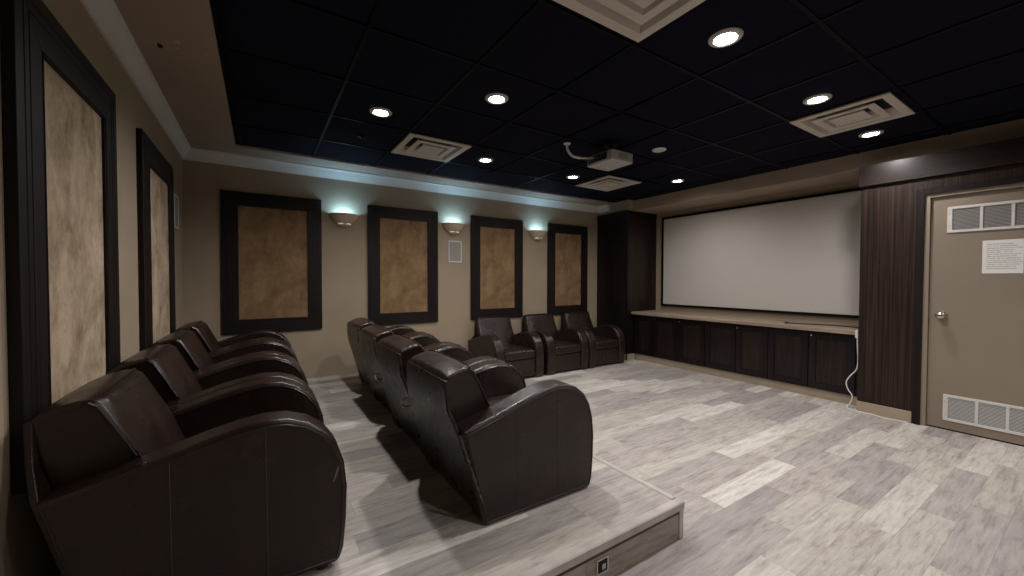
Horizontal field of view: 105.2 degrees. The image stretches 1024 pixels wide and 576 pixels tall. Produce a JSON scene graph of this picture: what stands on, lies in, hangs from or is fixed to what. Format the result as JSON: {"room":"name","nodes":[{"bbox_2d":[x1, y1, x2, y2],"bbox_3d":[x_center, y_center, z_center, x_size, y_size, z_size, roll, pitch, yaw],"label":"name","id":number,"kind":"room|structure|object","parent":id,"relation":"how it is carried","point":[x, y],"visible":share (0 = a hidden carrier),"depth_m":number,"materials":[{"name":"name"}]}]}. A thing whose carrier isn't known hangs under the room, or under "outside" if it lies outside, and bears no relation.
{"room":"home theater","nodes":[
{"label":"home theater","id":0,"kind":"room"},
{"bbox_2d":[0,0,184,575],"bbox_3d":[-1.246,-0.092,0.683,0.100,2.750,7.700,-1,1,-33],"label":"wall","id":1,"kind":"structure","parent":0,"point":[24,549],"depth_m":1.89,"materials":[{"name":"beige paint"}]},
{"bbox_2d":[0,0,120,495],"bbox_3d":[-1.734,-0.175,1.562,0.034,1.568,0.970,-1,1,-33],"label":"acoustic panel","id":2,"kind":"object","parent":1,"relation":"attached to","point":[59,138],"visible":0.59,"depth_m":1.37,"materials":[{"name":"fabric"}]},
{"bbox_2d":[80,0,190,159],"bbox_3d":[-1.144,-1.246,0.664,0.074,0.110,7.600,-1,1,-33],"label":"trim","id":3,"kind":"structure","parent":1,"relation":"attached to","point":[105,14],"depth_m":2.22,"materials":[{"name":"paint"}]},
{"bbox_2d":[136,128,175,350],"bbox_3d":[-2.556,-0.202,2.840,0.034,1.568,1.030,-1,1,-33],"label":"acoustic panel","id":4,"kind":"object","parent":1,"relation":"attached to","point":[155,179],"visible":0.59,"depth_m":2.70,"materials":[{"name":"fabric"}]},
{"bbox_2d":[174,193,178,229],"bbox_3d":[-2.989,-0.678,3.485,0.012,0.300,0.200,-1,1,-33],"label":"wall speaker","id":5,"kind":"object","parent":1,"relation":"attached to","point":[176,198],"visible":0.79,"depth_m":3.49,"materials":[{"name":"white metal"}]},
{"bbox_2d":[175,196,177,226],"bbox_3d":[-2.990,-0.678,3.485,0.006,0.268,0.172,-1,1,-33],"label":"speaker grille","id":6,"kind":"object","parent":5,"relation":"attached to","point":[176,197],"depth_m":3.49,"materials":[{"name":"fabric"}]},
{"bbox_2d":[114,0,613,205],"bbox_3d":[1.208,-1.338,2.176,5.668,0.029,7.600,-1,1,-33],"label":"ceiling","id":7,"kind":"structure","parent":0,"point":[176,39],"depth_m":2.56,"materials":[{"name":"beige paint"}]},
{"bbox_2d":[182,159,598,377],"bbox_3d":[-0.545,-0.192,5.652,6.458,2.750,0.100,-1,1,-33],"label":"wall","id":8,"kind":"structure","parent":0,"point":[326,351],"depth_m":4.67,"materials":[{"name":"beige paint"}]},
{"bbox_2d":[220,190,321,333],"bbox_3d":[-2.583,-0.267,4.259,0.931,1.478,0.034,-1,1,-33],"label":"acoustic panel","id":9,"kind":"object","parent":8,"relation":"attached to","point":[271,245],"visible":0.98,"depth_m":4.23,"materials":[{"name":"beige fabric"}]},
{"bbox_2d":[328,212,358,227],"bbox_3d":[-1.954,-0.791,4.580,0.330,0.154,0.152,-1,1,-33],"label":"wall sconce","id":10,"kind":"object","parent":8,"relation":"attached to","point":[344,220],"visible":1,"depth_m":4.55,"materials":[{"name":"paint"}]},
{"bbox_2d":[184,147,598,212],"bbox_3d":[-0.832,-1.341,5.338,5.658,0.110,0.074,-1,1,-33],"label":"trim","id":11,"kind":"structure","parent":8,"relation":"attached to","point":[194,154],"depth_m":4.72,"materials":[{"name":"paint"}]},
{"bbox_2d":[367,205,437,324],"bbox_3d":[-1.382,-0.280,5.032,0.906,1.478,0.034,-1,1,-33],"label":"acoustic panel","id":12,"kind":"object","parent":8,"relation":"attached to","point":[402,243],"visible":0.9,"depth_m":5.01,"materials":[{"name":"beige fabric"}]},
{"bbox_2d":[442,222,464,234],"bbox_3d":[-0.776,-0.804,5.338,0.330,0.154,0.152,-1,1,-33],"label":"wall sconce","id":13,"kind":"object","parent":8,"relation":"attached to","point":[452,228],"visible":1,"depth_m":5.30,"materials":[{"name":"white metal"}]},
{"bbox_2d":[448,240,461,262],"bbox_3d":[-0.788,-0.503,5.422,0.200,0.300,0.012,-1,1,-33],"label":"wall speaker","id":14,"kind":"object","parent":8,"relation":"attached to","point":[454,247],"visible":1,"depth_m":5.42,"materials":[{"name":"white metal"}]},
{"bbox_2d":[450,242,460,260],"bbox_3d":[-0.789,-0.503,5.422,0.172,0.268,0.006,-1,1,-33],"label":"speaker grille","id":15,"kind":"object","parent":14,"relation":"attached to","point":[455,247],"depth_m":5.42,"materials":[{"name":"fabric"}]},
{"bbox_2d":[470,215,522,319],"bbox_3d":[-0.210,-0.293,5.785,0.883,1.478,0.034,-1,1,-33],"label":"acoustic panel","id":16,"kind":"object","parent":8,"relation":"attached to","point":[496,244],"visible":0.99,"depth_m":5.76,"materials":[{"name":"beige fabric"}]},
{"bbox_2d":[528,230,546,240],"bbox_3d":[0.428,-0.817,6.113,0.330,0.154,0.152,-1,1,-33],"label":"wall sconce","id":17,"kind":"object","parent":8,"relation":"attached to","point":[536,235],"visible":1,"depth_m":6.07,"materials":[{"name":"beige ceramic"}]},
{"bbox_2d":[547,223,587,314],"bbox_3d":[0.935,-0.305,6.522,0.855,1.478,0.034,-1,1,-33],"label":"acoustic panel","id":18,"kind":"object","parent":8,"relation":"attached to","point":[567,245],"visible":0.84,"depth_m":6.50,"materials":[{"name":"beige fabric"}]},
{"bbox_2d":[599,204,609,212],"bbox_3d":[1.566,-1.365,6.771,0.074,0.110,0.260,-1,1,-33],"label":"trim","id":19,"kind":"structure","parent":8,"relation":"attached to","point":[604,208],"depth_m":6.73,"materials":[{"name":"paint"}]},
{"bbox_2d":[625,353,634,359],"bbox_3d":[1.754,1.120,6.689,0.203,0.095,0.692,-1,1,-33],"label":"baseboard","id":20,"kind":"structure","parent":8,"relation":"attached to","point":[627,356],"depth_m":6.39,"materials":[{"name":"beige wood"}]},
{"bbox_2d":[209,0,1023,202],"bbox_3d":[1.541,-1.352,2.389,6.458,0.001,7.600,-1,1,-33],"label":"ceiling tiles","id":21,"kind":"structure","parent":0,"point":[551,48],"depth_m":2.54,"materials":[{"name":"black tile"}]},
{"bbox_2d":[357,135,366,138],"bbox_3d":[-1.362,-1.368,3.554,0.090,0.016,0.090,-1,1,-33],"label":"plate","id":22,"kind":"object","parent":21,"relation":"attached to","point":[358,136],"visible":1,"depth_m":3.54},
{"bbox_2d":[369,107,391,116],"bbox_3d":[-1.018,-1.361,3.038,0.168,0.014,0.168,-1,1,-33],"label":"recessed light","id":23,"kind":"object","parent":21,"relation":"attached to","point":[376,111],"visible":1,"depth_m":3.02,"materials":[{"name":"white glass"}]},
{"bbox_2d":[391,133,471,161],"bbox_3d":[-0.810,-1.404,3.878,0.608,0.075,0.608,-1,1,-33],"label":"diffuser","id":24,"kind":"object","parent":21,"relation":"attached to","point":[414,145],"visible":0.94,"depth_m":3.86,"materials":[{"name":"beige metal"}]},
{"bbox_2d":[478,157,492,162],"bbox_3d":[-0.286,-1.385,4.246,0.168,0.014,0.168,-1,1,-33],"label":"recessed light","id":25,"kind":"object","parent":21,"relation":"attached to","point":[484,159],"visible":1,"depth_m":4.24,"materials":[{"name":"white glass"}]},
{"bbox_2d":[485,93,507,104],"bbox_3d":[-0.109,-1.355,2.808,0.168,0.014,0.168,-1,1,-33],"label":"recessed light","id":26,"kind":"object","parent":21,"relation":"attached to","point":[492,98],"visible":1,"depth_m":2.80,"materials":[{"name":"white glass"}]},
{"bbox_2d":[566,175,579,178],"bbox_3d":[0.768,-1.397,4.936,0.168,0.014,0.168,-1,1,-33],"label":"recessed light","id":27,"kind":"object","parent":21,"relation":"attached to","point":[569,176],"visible":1,"depth_m":4.93,"materials":[{"name":"white glass"}]},
{"bbox_2d":[563,142,596,160],"bbox_3d":[0.644,-1.290,3.719,0.312,0.171,0.071,0,1,5],"label":"cable","id":28,"kind":"object","parent":21,"relation":"hanging from","point":[566,144],"visible":1,"depth_m":3.71,"materials":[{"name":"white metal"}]},
{"bbox_2d":[576,175,641,190],"bbox_3d":[1.293,-1.428,5.267,0.608,0.075,0.608,-1,1,-33],"label":"diffuser","id":29,"kind":"object","parent":21,"relation":"attached to","point":[607,183],"visible":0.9,"depth_m":5.26,"materials":[{"name":"white metal"}]},
{"bbox_2d":[587,142,632,170],"bbox_3d":[0.947,-1.275,3.760,0.331,0.199,0.326,-1,1,-33],"label":"projector","id":30,"kind":"object","parent":21,"relation":"hanging from","point":[611,159],"visible":0.95,"depth_m":3.68,"materials":[{"name":"white plastic"}]},
{"bbox_2d":[217,0,1023,201],"bbox_3d":[1.549,-1.344,2.181,5.370,0.009,7.240,-1,1,-33],"label":"grid","id":31,"kind":"object","parent":21,"relation":"attached to","point":[817,21],"visible":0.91,"depth_m":2.65,"materials":[{"name":"black metal"}]},
{"bbox_2d":[553,0,704,41],"bbox_3d":[0.593,-1.356,1.702,0.608,0.075,0.608,-1,1,-33],"label":"diffuser","id":32,"kind":"object","parent":21,"relation":"attached to","point":[636,20],"visible":1,"depth_m":1.89,"materials":[{"name":"beige metal"}]},
{"bbox_2d":[652,147,665,152],"bbox_3d":[1.463,-1.370,3.897,0.136,0.014,0.136,-1,1,-33],"label":"ceiling speaker","id":33,"kind":"object","parent":21,"relation":"attached to","point":[660,149],"visible":1,"depth_m":3.88,"materials":[{"name":"white metal"}]},
{"bbox_2d":[670,179,683,182],"bbox_3d":[2.161,-1.397,5.119,0.168,0.014,0.168,-1,1,-33],"label":"recessed light","id":34,"kind":"object","parent":21,"relation":"attached to","point":[675,180],"visible":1,"depth_m":5.11,"materials":[{"name":"white glass"}]},
{"bbox_2d":[708,27,743,47],"bbox_3d":[1.144,-1.338,2.099,0.168,0.014,0.168,-1,1,-33],"label":"recessed light","id":35,"kind":"object","parent":21,"relation":"attached to","point":[726,37],"visible":1,"depth_m":2.09,"materials":[{"name":"white glass"}]},
{"bbox_2d":[599,118,1023,215],"bbox_3d":[3.920,-1.300,3.922,0.800,0.185,7.600,-1,1,-33],"label":"ceiling soffit","id":36,"kind":"structure","parent":21,"relation":"attached to","point":[845,169],"depth_m":4.44,"materials":[{"name":"beige paint"}]},
{"bbox_2d":[803,93,831,104],"bbox_3d":[2.187,-1.350,2.806,0.168,0.014,0.168,-1,1,-33],"label":"recessed light","id":37,"kind":"object","parent":21,"relation":"attached to","point":[819,98],"visible":1,"depth_m":2.79,"materials":[{"name":"white glass"}]},
{"bbox_2d":[789,92,914,137],"bbox_3d":[2.688,-1.381,3.109,0.608,0.075,0.608,-1,1,-33],"label":"diffuser","id":38,"kind":"object","parent":21,"relation":"attached to","point":[886,106],"visible":0.94,"depth_m":3.08,"materials":[{"name":"beige metal"}]},
{"bbox_2d":[858,130,883,137],"bbox_3d":[3.177,-1.362,3.466,0.168,0.014,0.168,-1,1,-33],"label":"recessed light","id":39,"kind":"object","parent":21,"relation":"attached to","point":[868,134],"visible":1,"depth_m":3.46,"materials":[{"name":"white glass"}]},
{"bbox_2d":[654,181,858,325],"bbox_3d":[3.129,-0.188,5.816,0.100,2.750,3.600,-1,1,-33],"label":"wall","id":40,"kind":"structure","parent":0,"point":[808,318],"depth_m":5.47,"materials":[{"name":"beige paint"}]},
{"bbox_2d":[661,187,860,318],"bbox_3d":[3.278,-0.416,5.446,0.043,1.478,2.755,-1,1,-33],"label":"projection screen","id":41,"kind":"object","parent":40,"relation":"attached to","point":[800,255],"visible":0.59,"depth_m":5.20,"materials":[{"name":"white fabric"}]},
{"bbox_2d":[524,359,1023,575],"bbox_3d":[1.493,1.304,2.417,6.558,0.100,7.800,-1,1,-33],"label":"floor","id":42,"kind":"structure","parent":0,"point":[769,481],"depth_m":2.56,"materials":[{"name":"grey wood"}]},
{"bbox_2d":[296,372,684,575],"bbox_3d":[-1.182,1.145,2.934,2.422,0.184,3.829,-1,1,-33],"label":"platform","id":43,"kind":"object","parent":42,"relation":"on","point":[404,518],"visible":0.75,"depth_m":1.86,"materials":[{"name":"grey wood"}]},
{"bbox_2d":[23,368,346,575],"bbox_3d":[-1.214,0.708,1.614,0.873,0.753,0.752,-1,1,-33],"label":"recliner","id":44,"kind":"object","parent":43,"relation":"on","point":[247,478],"visible":1,"depth_m":1.32,"materials":[{"name":"brown leather"}]},
{"bbox_2d":[107,343,314,407],"bbox_3d":[-1.623,0.694,2.250,0.873,0.753,0.752,-1,1,-33],"label":"recliner","id":45,"kind":"object","parent":43,"relation":"on","point":[166,369],"visible":0.28,"depth_m":2.08,"materials":[{"name":"brown leather"}]},
{"bbox_2d":[149,329,301,373],"bbox_3d":[-2.033,0.680,2.887,0.873,0.753,0.752,-1,1,-33],"label":"recliner","id":46,"kind":"object","parent":43,"relation":"on","point":[187,343],"visible":0.28,"depth_m":2.75,"materials":[{"name":"brown leather"}]},
{"bbox_2d":[173,321,293,353],"bbox_3d":[-2.442,0.666,3.523,0.873,0.753,0.752,-1,1,-33],"label":"recliner","id":47,"kind":"object","parent":43,"relation":"on","point":[201,329],"visible":0.24,"depth_m":3.40,"materials":[{"name":"brown leather"}]},
{"bbox_2d":[347,317,435,389],"bbox_3d":[-1.263,0.680,4.172,0.836,0.738,0.752,-1,1,-33],"label":"recliner","id":48,"kind":"object","parent":43,"relation":"on","point":[354,326],"visible":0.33,"depth_m":4.00,"materials":[{"name":"brown leather"}]},
{"bbox_2d":[359,324,461,413],"bbox_3d":[-0.882,0.695,3.517,0.846,0.738,0.752,-1,1,-33],"label":"recliner","id":49,"kind":"object","parent":43,"relation":"on","point":[369,336],"visible":0.26,"depth_m":3.33,"materials":[{"name":"brown leather"}]},
{"bbox_2d":[377,334,505,454],"bbox_3d":[-0.498,0.709,2.864,0.846,0.738,0.752,-1,1,-33],"label":"recliner","id":50,"kind":"object","parent":43,"relation":"on","point":[393,351],"visible":0.41,"depth_m":2.64,"materials":[{"name":"brown leather"}]},
{"bbox_2d":[407,350,592,524],"bbox_3d":[-0.098,0.723,2.215,0.836,0.738,0.764,-1,1,-33],"label":"recliner","id":51,"kind":"object","parent":43,"relation":"on","point":[507,447],"visible":1,"depth_m":1.92,"materials":[{"name":"brown leather"}]},
{"bbox_2d":[487,393,512,405],"bbox_3d":[-0.010,0.739,2.279,0.584,0.140,0.479,-1,1,-33],"label":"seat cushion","id":52,"kind":"object","parent":51,"relation":"on","point":[492,398],"depth_m":2.42,"materials":[{"name":"brown leather"}]},
{"bbox_2d":[596,555,608,575],"bbox_3d":[0.387,1.187,1.675,0.072,0.068,0.004,-1,1,-33],"label":"electrical box","id":53,"kind":"object","parent":43,"relation":"attached to","point":[602,564],"visible":1,"depth_m":1.67,"materials":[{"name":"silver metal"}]},
{"bbox_2d":[468,316,543,376],"bbox_3d":[-0.093,0.801,5.385,0.752,0.777,0.810,-1,1,-33],"label":"recliner","id":54,"kind":"object","parent":42,"relation":"on","point":[494,336],"visible":0.8,"depth_m":5.23,"materials":[{"name":"brown leather"}]},
{"bbox_2d":[503,344,534,360],"bbox_3d":[-0.046,0.856,5.313,0.479,0.140,0.598,-1,1,-33],"label":"seat cushion","id":55,"kind":"object","parent":54,"relation":"on","point":[511,352],"depth_m":5.12,"materials":[{"name":"brown leather"}]},
{"bbox_2d":[521,313,588,374],"bbox_3d":[0.592,0.794,5.826,0.752,0.777,0.810,-1,1,-33],"label":"recliner","id":56,"kind":"object","parent":42,"relation":"on","point":[567,348],"visible":0.8,"depth_m":5.64,"materials":[{"name":"brown leather"}]},
{"bbox_2d":[553,339,580,354],"bbox_3d":[0.639,0.849,5.754,0.479,0.140,0.598,-1,1,-33],"label":"seat cushion","id":57,"kind":"object","parent":56,"relation":"on","point":[561,346],"depth_m":5.56,"materials":[{"name":"brown leather"}]},
{"bbox_2d":[559,311,624,367],"bbox_3d":[1.244,0.787,6.246,0.752,0.777,0.810,-1,1,-33],"label":"recliner","id":58,"kind":"object","parent":42,"relation":"on","point":[606,343],"visible":0.73,"depth_m":6.07,"materials":[{"name":"brown leather"}]},
{"bbox_2d":[595,336,617,349],"bbox_3d":[1.291,0.842,6.173,0.479,0.140,0.598,-1,1,-33],"label":"seat cushion","id":59,"kind":"object","parent":58,"relation":"on","point":[601,342],"depth_m":5.96,"materials":[{"name":"brown leather"}]},
{"bbox_2d":[597,211,656,353],"bbox_3d":[1.985,-0.045,6.817,0.740,2.420,0.680,-1,1,-33],"label":"tall cabinet","id":60,"kind":"object","parent":42,"relation":"on","point":[626,240],"visible":0.8,"depth_m":6.54,"materials":[{"name":"brown wood"}]},
{"bbox_2d":[634,315,857,405],"bbox_3d":[3.020,0.826,5.366,0.586,0.742,2.912,-1,1,-33],"label":"base cabinet","id":61,"kind":"object","parent":42,"relation":"on","point":[810,363],"visible":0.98,"depth_m":4.85,"materials":[{"name":"brown wood"}]},
{"bbox_2d":[631,310,858,334],"bbox_3d":[2.999,0.429,5.343,0.638,0.045,2.912,-1,1,-33],"label":"countertop","id":62,"kind":"structure","parent":61,"relation":"on","point":[775,323],"depth_m":4.99,"materials":[{"name":"beige stone"}]},
{"bbox_2d":[785,322,858,327],"bbox_3d":[3.543,0.416,4.430,0.755,0.021,0.089,1,2,44],"label":"cable","id":63,"kind":"object","parent":62,"relation":"on","point":[785,322],"visible":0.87,"depth_m":4.47,"materials":[{"name":"black plastic"}]},
{"bbox_2d":[846,329,907,422],"bbox_3d":[3.507,0.827,3.791,0.140,0.807,0.481,0,1,-11],"label":"power cord","id":64,"kind":"object","parent":62,"relation":"hanging from","point":[856,331],"visible":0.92,"depth_m":3.95,"materials":[{"name":"white plastic"}]},
{"bbox_2d":[857,163,1023,410],"bbox_3d":[4.878,0.150,2.430,0.830,2.220,4.002,-1,1,-33],"label":"panelling","id":65,"kind":"object","parent":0,"point":[888,211],"visible":0.64,"depth_m":3.69,"materials":[{"name":"brown wood"}]},
{"bbox_2d":[856,401,910,422],"bbox_3d":[3.543,1.179,3.743,0.014,0.105,0.392,-1,1,-33],"label":"baseboard","id":66,"kind":"structure","parent":65,"relation":"attached to","point":[883,411],"depth_m":3.73,"materials":[{"name":"beige wood"}]},
{"bbox_2d":[911,175,1023,446],"bbox_3d":[3.979,0.184,3.116,0.178,2.122,1.097,-1,1,-33],"label":"door","id":67,"kind":"structure","parent":65,"relation":"attached to","point":[968,362],"depth_m":3.30,"materials":[{"name":"beige paint"}]},
{"bbox_2d":[942,394,1023,435],"bbox_3d":[3.963,1.046,3.131,0.010,0.227,0.708,-1,1,-33],"label":"vent","id":68,"kind":"object","parent":67,"relation":"attached to","point":[1001,417],"depth_m":3.23,"materials":[{"name":"silver metal"}]},
{"bbox_2d":[947,199,1023,232],"bbox_3d":[3.966,-0.581,3.098,0.010,0.222,0.708,-1,1,-33],"label":"vent","id":69,"kind":"object","parent":67,"relation":"attached to","point":[997,215],"depth_m":3.21,"materials":[{"name":"silver metal"}]},
{"bbox_2d":[982,239,1023,272],"bbox_3d":[3.942,-0.253,3.148,0.001,0.270,0.210,-1,1,-33],"label":"paper notice","id":70,"kind":"object","parent":67,"relation":"attached to","point":[998,256],"visible":1,"depth_m":3.14,"materials":[{"name":"white paper"}]},
{"bbox_2d":[859,137,1023,187],"bbox_3d":[4.863,-1.057,2.400,0.865,0.195,4.012,-1,1,-33],"label":"wall","id":71,"kind":"structure","parent":0,"point":[1010,151],"depth_m":3.36,"materials":[{"name":"brown wood"}]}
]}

